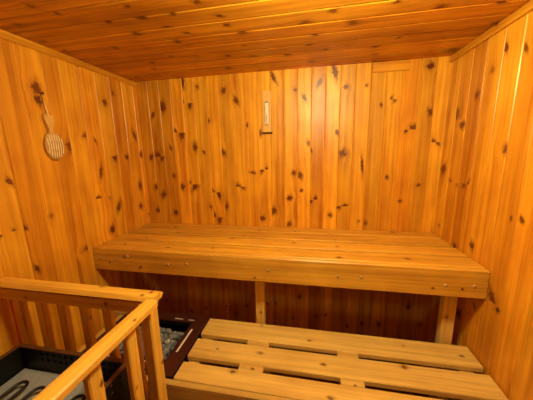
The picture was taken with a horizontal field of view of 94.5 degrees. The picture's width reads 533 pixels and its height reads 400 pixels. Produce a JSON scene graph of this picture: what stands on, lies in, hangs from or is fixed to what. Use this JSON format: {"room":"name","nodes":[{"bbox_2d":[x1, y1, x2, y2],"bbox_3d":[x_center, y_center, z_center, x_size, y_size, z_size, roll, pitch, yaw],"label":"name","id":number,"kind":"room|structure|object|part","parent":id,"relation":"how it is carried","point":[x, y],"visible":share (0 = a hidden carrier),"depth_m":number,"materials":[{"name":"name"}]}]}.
{"room":"spa","nodes":[
{"label":"spa","id":0,"kind":"room"},
{"bbox_2d":[0,38,159,355],"bbox_3d":[-1.125,0.338,0.843,0.020,1.955,2.260,1,11,11],"label":"wall","id":1,"kind":"structure","parent":0,"point":[53,213],"depth_m":1.25,"materials":[{"name":"brown wood"}]},
{"bbox_2d":[0,29,136,86],"bbox_3d":[-1.130,-0.604,0.655,0.010,0.034,2.250,1,11,11],"label":"trim","id":2,"kind":"structure","parent":1,"relation":"attached to","point":[4,34],"depth_m":1.21,"materials":[{"name":"brown wood"}]},
{"bbox_3d":[-1.039,-0.493,1.137,0.016,0.012,0.012,1,11,11],"label":"nail","id":3,"kind":"object","parent":1,"relation":"attached to","visible":0},
{"bbox_2d":[41,94,63,159],"bbox_3d":[-1.027,-0.345,1.176,0.023,0.305,0.086,1,11,11],"label":"bath brush","id":4,"kind":"object","parent":3,"relation":"hanging from","point":[53,145],"visible":1,"depth_m":1.17,"materials":[{"name":"brown wood"}]},
{"bbox_3d":[-1.034,-0.444,1.150,0.017,0.099,0.007,-12,15,-44],"label":"cord","id":5,"kind":"part","parent":4,"relation":"part of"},
{"bbox_3d":[-1.031,-0.360,1.170,0.012,0.090,0.046,1,11,11],"label":"handle","id":6,"kind":"part","parent":4,"relation":"part of","materials":[{"name":"brown wood"}]},
{"bbox_2d":[0,0,529,81],"bbox_3d":[-0.152,-0.616,0.472,2.000,0.020,2.260,1,11,11],"label":"ceiling","id":7,"kind":"structure","parent":0,"point":[134,40],"depth_m":1.04,"materials":[{"name":"brown wood"}]},
{"bbox_2d":[149,340,427,399],"bbox_3d":[-0.113,1.324,0.839,2.000,0.020,2.248,1,11,11],"label":"floor","id":8,"kind":"structure","parent":0,"point":[206,363],"depth_m":1.64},
{"bbox_2d":[0,343,130,399],"bbox_3d":[-0.735,0.967,0.682,0.467,0.765,0.567,1,11,11],"label":"heater","id":9,"kind":"object","parent":8,"relation":"on","point":[26,370],"visible":0.72,"depth_m":0.87,"materials":[{"name":"black metal"}]},
{"bbox_2d":[0,277,167,399],"bbox_3d":[-0.773,0.862,0.700,0.733,0.965,0.725,1,11,11],"label":"guard","id":10,"kind":"object","parent":8,"relation":"on","point":[140,306],"visible":0.91,"depth_m":0.89,"materials":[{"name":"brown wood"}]},
{"bbox_3d":[-0.758,0.373,0.925,0.665,0.042,0.016,1,11,11],"label":"rail","id":11,"kind":"part","parent":10,"relation":"part of","materials":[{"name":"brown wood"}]},
{"bbox_3d":[-0.732,0.338,0.933,0.712,0.024,0.062,1,11,11],"label":"rail","id":12,"kind":"part","parent":10,"relation":"part of","materials":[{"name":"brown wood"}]},
{"bbox_3d":[-0.451,0.412,0.519,0.047,0.025,0.660,1,11,11],"label":"rail","id":13,"kind":"part","parent":10,"relation":"part of","materials":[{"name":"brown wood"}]},
{"bbox_3d":[-0.408,0.819,0.953,0.042,0.940,0.047,1,11,11],"label":"post","id":14,"kind":"part","parent":10,"relation":"part of","materials":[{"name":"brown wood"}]},
{"bbox_2d":[93,223,489,397],"bbox_3d":[0.035,0.697,1.576,1.992,0.929,0.532,1,11,11],"label":"bench","id":15,"kind":"object","parent":8,"relation":"on","point":[389,261],"visible":0.94,"depth_m":1.30,"materials":[{"name":"brown wood"}]},
{"bbox_3d":[-0.031,0.738,1.444,0.050,0.901,0.045,1,11,11],"label":"leg","id":16,"kind":"part","parent":15,"relation":"part of","materials":[{"name":"brown wood"}]},
{"bbox_3d":[0.907,0.752,1.269,0.056,0.901,0.045,1,11,11],"label":"leg","id":17,"kind":"part","parent":15,"relation":"part of","materials":[{"name":"brown wood"}]},
{"bbox_2d":[77,311,507,399],"bbox_3d":[-0.033,0.981,1.236,1.992,0.502,0.445,1,11,11],"label":"bench","id":18,"kind":"object","parent":8,"relation":"on","point":[454,376],"visible":0.8,"depth_m":1.10,"materials":[{"name":"brown wood"}]},
{"bbox_2d":[82,310,209,379],"bbox_3d":[-0.621,0.764,1.309,0.512,0.100,0.400,1,11,11],"label":"tray","id":19,"kind":"object","parent":18,"relation":"on","point":[191,326],"visible":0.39,"depth_m":1.33,"materials":[{"name":"brown wood"}]},
{"bbox_2d":[162,347,169,354],"bbox_3d":[-0.502,0.754,1.229,0.037,0.034,0.030,-3,11,-7],"label":"stone","id":20,"kind":"object","parent":19,"relation":"in","point":[166,350],"visible":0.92,"depth_m":1.23,"materials":[{"name":"grey stone"}]},
{"bbox_2d":[166,328,171,334],"bbox_3d":[-0.544,0.733,1.371,0.028,0.038,0.029,1,11,14],"label":"stone","id":21,"kind":"object","parent":19,"relation":"in","point":[168,331],"visible":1,"depth_m":1.36,"materials":[{"name":"grey stone"}]},
{"bbox_2d":[169,340,176,346],"bbox_3d":[-0.488,0.748,1.291,0.040,0.036,0.028,-9,14,-37],"label":"stone","id":22,"kind":"object","parent":19,"relation":"in","point":[172,342],"visible":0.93,"depth_m":1.28,"materials":[{"name":"grey stone"}]},
{"bbox_3d":[0.885,1.004,1.254,0.050,0.412,0.040,1,11,11],"label":"leg","id":23,"kind":"part","parent":18,"relation":"part of","materials":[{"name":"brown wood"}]},
{"bbox_2d":[135,56,451,340],"bbox_3d":[0.075,0.141,1.748,2.020,1.955,0.020,1,11,11],"label":"wall","id":24,"kind":"structure","parent":0,"point":[350,146],"depth_m":1.66,"materials":[{"name":"brown wood"}]},
{"bbox_2d":[262,90,272,133],"bbox_3d":[0.002,-0.570,1.599,0.068,0.266,0.024,1,11,11],"label":"thermometer","id":25,"kind":"object","parent":24,"relation":"attached to","point":[266,94],"visible":1,"depth_m":1.60,"materials":[{"name":"brown wood"}]},
{"bbox_3d":[0.002,-0.567,1.599,0.020,0.137,0.002,1,11,11],"label":"scale plate","id":26,"kind":"part","parent":25,"relation":"part of","materials":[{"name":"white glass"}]},
{"bbox_2d":[372,59,410,72],"bbox_3d":[0.724,-0.776,1.430,0.200,0.056,0.010,1,11,11],"label":"trim","id":27,"kind":"structure","parent":24,"relation":"attached to","point":[398,65],"depth_m":1.43,"materials":[{"name":"brown wood"}]},
{"bbox_2d":[421,10,532,399],"bbox_3d":[0.861,0.369,0.472,0.020,1.955,2.260,1,11,11],"label":"wall","id":28,"kind":"structure","parent":0,"point":[484,204],"depth_m":1.03,"materials":[{"name":"brown wood"}]},
{"bbox_2d":[449,0,532,62],"bbox_3d":[0.824,-0.574,0.290,0.014,0.034,2.250,1,11,11],"label":"trim","id":29,"kind":"structure","parent":28,"relation":"attached to","point":[527,7],"depth_m":1.03,"materials":[{"name":"brown wood"}]}
]}

